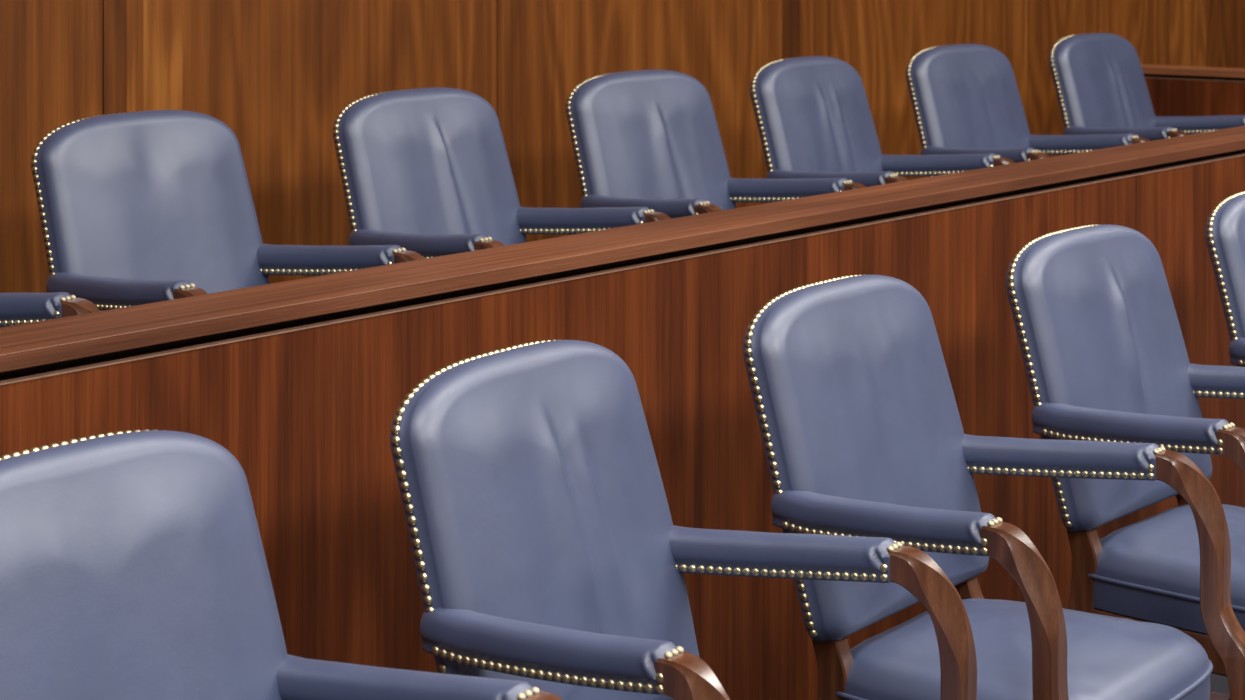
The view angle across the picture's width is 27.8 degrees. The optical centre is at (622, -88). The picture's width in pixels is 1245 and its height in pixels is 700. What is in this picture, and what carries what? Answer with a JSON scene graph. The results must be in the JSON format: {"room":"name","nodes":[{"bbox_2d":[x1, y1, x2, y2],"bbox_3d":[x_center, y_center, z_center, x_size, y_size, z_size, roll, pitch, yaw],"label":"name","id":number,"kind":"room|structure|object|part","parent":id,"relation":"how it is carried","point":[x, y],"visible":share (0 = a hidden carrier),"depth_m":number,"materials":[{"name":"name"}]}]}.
{"room":"courtroom","nodes":[
{"label":"courtroom","id":0,"kind":"room"},
{"bbox_2d":[0,0,1244,292],"bbox_3d":[-0.281,-0.677,6.530,0.120,4.400,16.000,0,0,38],"label":"wall","id":1,"kind":"structure","parent":0,"point":[279,74],"depth_m":6.28,"materials":[{"name":"brown wood"}]},
{"bbox_3d":[-1.447,-0.777,4.930,0.012,4.199,1.090,0,0,38],"label":"wall panel","id":2,"kind":"part","parent":1,"relation":"part of","materials":[{"name":"brown wood"}]},
{"bbox_3d":[-1.092,-0.777,5.390,0.012,4.199,0.063,0,0,38],"label":"wall panel","id":3,"kind":"part","parent":1,"relation":"part of","materials":[{"name":"brown wood"}]},
{"bbox_3d":[-1.058,-0.777,5.433,0.012,4.199,0.047,0,0,38],"label":"wall panel","id":4,"kind":"part","parent":1,"relation":"part of","materials":[{"name":"brown wood"}]},
{"bbox_3d":[-1.010,-0.777,5.497,0.012,4.199,0.113,0,0,38],"label":"wall panel","id":5,"kind":"part","parent":1,"relation":"part of","materials":[{"name":"brown wood"}]},
{"bbox_3d":[-0.649,-0.777,5.964,0.012,4.199,1.067,0,0,38],"label":"wall panel","id":6,"kind":"part","parent":1,"relation":"part of","materials":[{"name":"brown wood"}]},
{"bbox_3d":[-0.294,-0.777,6.425,0.012,4.199,0.090,0,0,38],"label":"wall panel","id":7,"kind":"part","parent":1,"relation":"part of","materials":[{"name":"brown wood"}]},
{"bbox_3d":[-0.239,-0.777,6.497,0.012,4.199,0.090,0,0,38],"label":"wall panel","id":8,"kind":"part","parent":1,"relation":"part of","materials":[{"name":"brown wood"}]},
{"bbox_3d":[0.128,-0.777,6.972,0.012,4.199,1.110,0,0,38],"label":"wall panel","id":9,"kind":"part","parent":1,"relation":"part of","materials":[{"name":"brown wood"}]},
{"bbox_3d":[0.496,-0.777,7.450,0.012,4.199,0.090,0,0,38],"label":"wall panel","id":10,"kind":"part","parent":1,"relation":"part of","materials":[{"name":"brown wood"}]},
{"bbox_3d":[0.580,-0.777,7.559,0.012,4.199,0.185,0,0,38],"label":"wall panel","id":11,"kind":"part","parent":1,"relation":"part of","materials":[{"name":"brown wood"}]},
{"bbox_3d":[0.947,-0.777,8.034,0.012,4.199,1.015,0,0,38],"label":"wall panel","id":12,"kind":"part","parent":1,"relation":"part of","materials":[{"name":"brown wood"}]},
{"bbox_3d":[1.290,-0.777,8.479,0.012,4.199,0.100,0,0,38],"label":"wall panel","id":13,"kind":"part","parent":1,"relation":"part of","materials":[{"name":"brown wood"}]},
{"bbox_3d":[1.351,-0.777,8.558,0.012,4.199,0.100,0,0,38],"label":"wall panel","id":14,"kind":"part","parent":1,"relation":"part of","materials":[{"name":"brown wood"}]},
{"bbox_3d":[1.714,-0.777,9.029,0.012,4.199,1.090,0,0,38],"label":"wall panel","id":15,"kind":"part","parent":1,"relation":"part of","materials":[{"name":"brown wood"}]},
{"bbox_3d":[2.055,-0.677,9.472,0.012,4.400,0.020,0,0,38],"label":"wall panel","id":16,"kind":"part","parent":1,"relation":"part of","materials":[{"name":"brown wood"}]},
{"bbox_3d":[2.107,-0.677,9.539,0.012,4.400,0.150,0,0,38],"label":"wall panel","id":17,"kind":"part","parent":1,"relation":"part of","materials":[{"name":"brown wood"}]},
{"bbox_3d":[2.205,-0.677,9.666,0.012,4.400,0.170,0,0,38],"label":"wall panel","id":18,"kind":"part","parent":1,"relation":"part of","materials":[{"name":"brown wood"}]},
{"bbox_3d":[2.547,-0.677,10.109,0.012,4.400,0.950,0,0,38],"label":"wall panel","id":19,"kind":"part","parent":1,"relation":"part of","materials":[{"name":"brown wood"}]},
{"bbox_2d":[1210,673,1229,694],"bbox_3d":[4.142,1.573,3.120,11.250,0.100,16.000,0,0,38],"label":"floor","id":20,"kind":"structure","parent":0,"point":[1218,683],"depth_m":4.96,"materials":[{"name":"carpet"}]},
{"bbox_2d":[0,429,562,699],"bbox_3d":[-0.389,1.055,2.597,0.639,0.936,0.635,0,0,36],"label":"chair","id":21,"kind":"object","parent":20,"relation":"on","point":[133,564],"visible":1,"depth_m":2.77,"materials":[{"name":"blue leather"}]},
{"bbox_3d":[-0.601,0.731,2.757,0.096,0.286,0.538,0,0,36],"label":"nailhead trim","id":22,"kind":"part","parent":21,"relation":"part of","materials":[{"name":"gold metal"}]},
{"bbox_3d":[-0.566,0.839,2.732,0.195,0.504,0.529,0,0,36],"label":"backrest","id":23,"kind":"part","parent":21,"relation":"part of","materials":[{"name":"blue leather"}]},
{"bbox_2d":[0,126,1244,699],"bbox_3d":[0.031,1.034,4.269,0.165,0.978,9.800,0,0,38],"label":"wall","id":24,"kind":"structure","parent":20,"relation":"on","point":[304,382],"depth_m":4.17,"materials":[{"name":"brown wood"}]},
{"bbox_3d":[0.073,0.583,4.218,0.032,0.002,9.770,0,0,38],"label":"panel edge trim","id":25,"kind":"part","parent":24,"relation":"part of","materials":[{"name":"brown wood"}]},
{"bbox_3d":[0.031,0.556,4.269,0.165,0.022,9.800,0,0,38],"label":"cap rail","id":26,"kind":"part","parent":24,"relation":"part of","materials":[{"name":"brown wood"}]},
{"bbox_2d":[390,339,976,699],"bbox_3d":[0.089,1.055,3.217,0.639,0.936,0.635,0,0,32],"label":"chair","id":27,"kind":"object","parent":20,"relation":"on","point":[549,554],"visible":0.99,"depth_m":3.29,"materials":[{"name":"blue leather"}]},
{"bbox_3d":[-0.205,1.003,3.103,0.048,0.148,0.011,0,0,20],"label":"nailhead trim","id":28,"kind":"part","parent":27,"relation":"part of","materials":[{"name":"gold metal"}]},
{"bbox_3d":[-0.132,0.731,3.364,0.096,0.286,0.538,0,0,32],"label":"nailhead trim","id":29,"kind":"part","parent":27,"relation":"part of","materials":[{"name":"gold metal"}]},
{"bbox_3d":[-0.095,0.839,3.341,0.195,0.504,0.529,0,0,32],"label":"backrest","id":30,"kind":"part","parent":27,"relation":"part of","materials":[{"name":"blue leather"}]},
{"bbox_3d":[-0.094,0.895,2.989,0.361,0.047,0.045,0,0,32],"label":"nailhead trim","id":31,"kind":"part","parent":27,"relation":"part of","materials":[{"name":"gold metal"}]},
{"bbox_3d":[0.206,0.895,3.436,0.336,0.047,0.011,0,0,26],"label":"nailhead trim","id":32,"kind":"part","parent":27,"relation":"part of","materials":[{"name":"gold metal"}]},
{"bbox_2d":[743,274,1244,699],"bbox_3d":[0.567,1.055,3.837,0.639,0.936,0.635,0,0,35],"label":"chair","id":33,"kind":"object","parent":20,"relation":"on","point":[860,425],"visible":0.94,"depth_m":3.82,"materials":[{"name":"blue leather"}]},
{"bbox_3d":[0.353,0.731,3.994,0.096,0.286,0.538,0,0,35],"label":"nailhead trim","id":34,"kind":"part","parent":33,"relation":"part of","materials":[{"name":"gold metal"}]},
{"bbox_3d":[0.267,1.003,3.737,0.048,0.148,0.011,0,0,23],"label":"nailhead trim","id":35,"kind":"part","parent":33,"relation":"part of","materials":[{"name":"gold metal"}]},
{"bbox_3d":[0.288,1.284,3.774,0.131,0.478,0.035,0,0,35],"label":"leg","id":36,"kind":"part","parent":33,"relation":"part of","materials":[{"name":"brown wood"}]},
{"bbox_3d":[0.389,0.839,3.970,0.195,0.504,0.529,0,0,35],"label":"backrest","id":37,"kind":"part","parent":33,"relation":"part of","materials":[{"name":"blue leather"}]},
{"bbox_3d":[0.371,0.895,3.615,0.363,0.047,0.012,0,0,41],"label":"nailhead trim","id":38,"kind":"part","parent":33,"relation":"part of","materials":[{"name":"gold metal"}]},
{"bbox_3d":[0.532,1.284,4.120,0.131,0.478,0.035,0,0,35],"label":"leg","id":39,"kind":"part","parent":33,"relation":"part of","materials":[{"name":"brown wood"}]},
{"bbox_3d":[0.603,1.150,3.811,0.470,0.140,0.526,0,0,35],"label":"seat","id":40,"kind":"part","parent":33,"relation":"part of","materials":[{"name":"blue leather"}]},
{"bbox_3d":[0.694,0.895,4.050,0.336,0.047,0.011,0,0,29],"label":"nailhead trim","id":41,"kind":"part","parent":33,"relation":"part of","materials":[{"name":"gold metal"}]},
{"bbox_3d":[0.922,1.373,3.919,0.048,0.300,0.048,0,0,35],"label":"leg","id":42,"kind":"part","parent":33,"relation":"part of","materials":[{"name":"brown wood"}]},
{"bbox_2d":[1006,224,1244,676],"bbox_3d":[1.069,1.055,4.489,0.639,0.936,0.635,0,0,38],"label":"chair","id":43,"kind":"object","parent":20,"relation":"on","point":[1105,356],"visible":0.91,"depth_m":4.45,"materials":[{"name":"blue leather"}]},
{"bbox_3d":[0.865,0.731,4.658,0.096,0.286,0.538,0,0,38],"label":"nailhead trim","id":44,"kind":"part","parent":43,"relation":"part of","materials":[{"name":"gold metal"}]},
{"bbox_3d":[0.765,1.003,4.406,0.048,0.148,0.011,0,0,26],"label":"nailhead trim","id":45,"kind":"part","parent":43,"relation":"part of","materials":[{"name":"gold metal"}]},
{"bbox_3d":[0.788,1.284,4.442,0.131,0.478,0.035,0,0,38],"label":"leg","id":46,"kind":"part","parent":43,"relation":"part of","materials":[{"name":"brown wood"}]},
{"bbox_3d":[0.899,0.839,4.631,0.195,0.504,0.529,0,0,38],"label":"backrest","id":47,"kind":"part","parent":43,"relation":"part of","materials":[{"name":"blue leather"}]},
{"bbox_3d":[0.862,0.895,4.278,0.363,0.047,0.012,0,0,45],"label":"nailhead trim","id":48,"kind":"part","parent":43,"relation":"part of","materials":[{"name":"gold metal"}]},
{"bbox_3d":[1.105,1.249,4.461,0.474,0.064,0.530,0,0,38],"label":"seat frame","id":49,"kind":"part","parent":43,"relation":"part of","materials":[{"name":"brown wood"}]},
{"bbox_3d":[1.105,1.150,4.461,0.470,0.139,0.526,0,0,38],"label":"seat","id":50,"kind":"part","parent":43,"relation":"part of","materials":[{"name":"blue leather"}]},
{"bbox_3d":[1.050,1.284,4.774,0.131,0.478,0.035,0,0,38],"label":"leg","id":51,"kind":"part","parent":43,"relation":"part of","materials":[{"name":"brown wood"}]},
{"bbox_3d":[1.208,0.895,4.694,0.336,0.047,0.011,0,0,32],"label":"nailhead trim","id":52,"kind":"part","parent":43,"relation":"part of","materials":[{"name":"gold metal"}]},
{"bbox_2d":[1141,64,1244,134],"bbox_3d":[2.330,1.034,8.586,1.495,0.978,0.165,0,0,38],"label":"wall","id":53,"kind":"structure","parent":20,"relation":"on","point":[1173,90],"depth_m":8.75,"materials":[{"name":"brown wood"}]},
{"bbox_3d":[2.324,0.556,8.591,1.480,0.022,0.165,0,0,38],"label":"cap rail","id":54,"kind":"part","parent":53,"relation":"part of","materials":[{"name":"brown wood"}]},
{"bbox_3d":[2.290,0.581,8.534,1.495,0.002,0.028,0,0,38],"label":"panel edge trim","id":55,"kind":"part","parent":53,"relation":"part of","materials":[{"name":"brown wood"}]},
{"bbox_2d":[1205,191,1244,366],"bbox_3d":[1.583,1.055,5.155,0.639,0.936,0.635,0,0,40],"label":"chair","id":56,"kind":"object","parent":20,"relation":"on","point":[1225,225],"visible":0.98,"depth_m":5.13,"materials":[{"name":"blue leather"}]},
{"bbox_3d":[-0.661,1.422,4.708,1.502,0.200,9.650,0,0,38],"label":"platform","id":57,"kind":"object","parent":20,"relation":"on","visible":0},
{"bbox_2d":[0,292,99,326],"bbox_3d":[-1.205,0.854,4.070,0.639,0.936,0.635,0,0,29],"label":"chair","id":58,"kind":"object","parent":57,"relation":"on","point":[15,308],"visible":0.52,"depth_m":4.25,"materials":[{"name":"blue leather"}]},
{"bbox_3d":[-1.102,0.694,4.296,0.336,0.047,0.011,0,0,23],"label":"nailhead trim","id":59,"kind":"part","parent":58,"relation":"part of","materials":[{"name":"gold metal"}]},
{"bbox_2d":[31,110,423,310],"bbox_3d":[-0.716,0.854,4.703,0.639,0.936,0.635,0,0,35],"label":"chair","id":60,"kind":"object","parent":57,"relation":"on","point":[135,208],"visible":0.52,"depth_m":4.80,"materials":[{"name":"blue leather"}]},
{"bbox_3d":[-0.930,0.530,4.860,0.096,0.286,0.538,0,0,35],"label":"nailhead trim","id":61,"kind":"part","parent":60,"relation":"part of","materials":[{"name":"gold metal"}]},
{"bbox_3d":[-0.911,0.694,4.481,0.363,0.047,0.012,0,0,41],"label":"nailhead trim","id":62,"kind":"part","parent":60,"relation":"part of","materials":[{"name":"gold metal"}]},
{"bbox_3d":[-0.894,0.638,4.836,0.195,0.504,0.529,0,0,35],"label":"backrest","id":63,"kind":"part","parent":60,"relation":"part of","materials":[{"name":"blue leather"}]},
{"bbox_3d":[-0.589,0.694,4.917,0.336,0.047,0.011,0,0,29],"label":"nailhead trim","id":64,"kind":"part","parent":60,"relation":"part of","materials":[{"name":"gold metal"}]},
{"bbox_2d":[333,87,670,258],"bbox_3d":[-0.228,0.854,5.336,0.639,0.936,0.635,0,0,35],"label":"chair","id":65,"kind":"object","parent":57,"relation":"on","point":[427,172],"visible":0.44,"depth_m":5.42,"materials":[{"name":"blue leather"}]},
{"bbox_3d":[-0.441,0.530,5.494,0.096,0.286,0.538,0,0,35],"label":"nailhead trim","id":66,"kind":"part","parent":65,"relation":"part of","materials":[{"name":"gold metal"}]},
{"bbox_3d":[-0.406,0.638,5.469,0.195,0.504,0.529,0,0,35],"label":"backrest","id":67,"kind":"part","parent":65,"relation":"part of","materials":[{"name":"blue leather"}]},
{"bbox_3d":[-0.101,0.694,5.549,0.336,0.047,0.011,0,0,29],"label":"nailhead trim","id":68,"kind":"part","parent":65,"relation":"part of","materials":[{"name":"gold metal"}]},
{"bbox_2d":[566,70,865,218],"bbox_3d":[0.250,0.854,5.956,0.639,0.936,0.635,0,0,39],"label":"chair","id":69,"kind":"object","parent":57,"relation":"on","point":[651,139],"visible":0.43,"depth_m":6.05,"materials":[{"name":"blue leather"}]},
{"bbox_3d":[0.048,0.530,6.128,0.096,0.286,0.538,0,0,39],"label":"nailhead trim","id":70,"kind":"part","parent":69,"relation":"part of","materials":[{"name":"gold metal"}]},
{"bbox_3d":[0.082,0.638,6.101,0.195,0.504,0.529,0,0,39],"label":"backrest","id":71,"kind":"part","parent":69,"relation":"part of","materials":[{"name":"blue leather"}]},
{"bbox_3d":[0.392,0.694,6.160,0.336,0.047,0.011,0,0,33],"label":"nailhead trim","id":72,"kind":"part","parent":69,"relation":"part of","materials":[{"name":"gold metal"}]},
{"bbox_2d":[750,56,1014,186],"bbox_3d":[0.715,0.854,6.559,0.639,0.936,0.635,0,0,35],"label":"chair","id":73,"kind":"object","parent":57,"relation":"on","point":[814,119],"visible":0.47,"depth_m":6.64,"materials":[{"name":"blue leather"}]},
{"bbox_3d":[0.500,0.530,6.715,0.096,0.286,0.538,0,0,35],"label":"nailhead trim","id":74,"kind":"part","parent":73,"relation":"part of","materials":[{"name":"gold metal"}]},
{"bbox_3d":[0.535,0.638,6.690,0.195,0.504,0.529,0,0,35],"label":"backrest","id":75,"kind":"part","parent":73,"relation":"part of","materials":[{"name":"blue leather"}]},
{"bbox_3d":[0.840,0.694,6.773,0.336,0.047,0.011,0,0,29],"label":"nailhead trim","id":76,"kind":"part","parent":73,"relation":"part of","materials":[{"name":"gold metal"}]},
{"bbox_2d":[906,44,1149,176],"bbox_3d":[1.195,0.854,7.181,0.639,0.936,0.635,0,0,40],"label":"chair","id":77,"kind":"object","parent":57,"relation":"on","point":[965,98],"visible":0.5,"depth_m":7.28,"materials":[{"name":"blue leather"}]},
{"bbox_3d":[0.994,0.530,7.355,0.096,0.286,0.538,0,0,40],"label":"nailhead trim","id":78,"kind":"part","parent":77,"relation":"part of","materials":[{"name":"gold metal"}]},
{"bbox_3d":[1.027,0.638,7.327,0.195,0.504,0.529,0,0,40],"label":"backrest","id":79,"kind":"part","parent":77,"relation":"part of","materials":[{"name":"blue leather"}]},
{"bbox_3d":[1.338,0.694,7.384,0.336,0.047,0.011,0,0,34],"label":"nailhead trim","id":80,"kind":"part","parent":77,"relation":"part of","materials":[{"name":"gold metal"}]},
{"bbox_2d":[1049,33,1244,140],"bbox_3d":[1.718,0.854,7.859,0.639,0.936,0.635,0,0,38],"label":"chair","id":81,"kind":"object","parent":57,"relation":"on","point":[1099,81],"visible":0.4,"depth_m":7.93,"materials":[{"name":"blue leather"}]},
{"bbox_3d":[1.513,0.530,8.029,0.096,0.286,0.538,0,0,38],"label":"nailhead trim","id":82,"kind":"part","parent":81,"relation":"part of","materials":[{"name":"gold metal"}]},
{"bbox_3d":[1.547,0.638,8.002,0.195,0.504,0.529,0,0,38],"label":"backrest","id":83,"kind":"part","parent":81,"relation":"part of","materials":[{"name":"blue leather"}]},
{"bbox_3d":[1.856,0.694,8.065,0.336,0.047,0.011,0,0,32],"label":"nailhead trim","id":84,"kind":"part","parent":81,"relation":"part of","materials":[{"name":"gold metal"}]}
]}

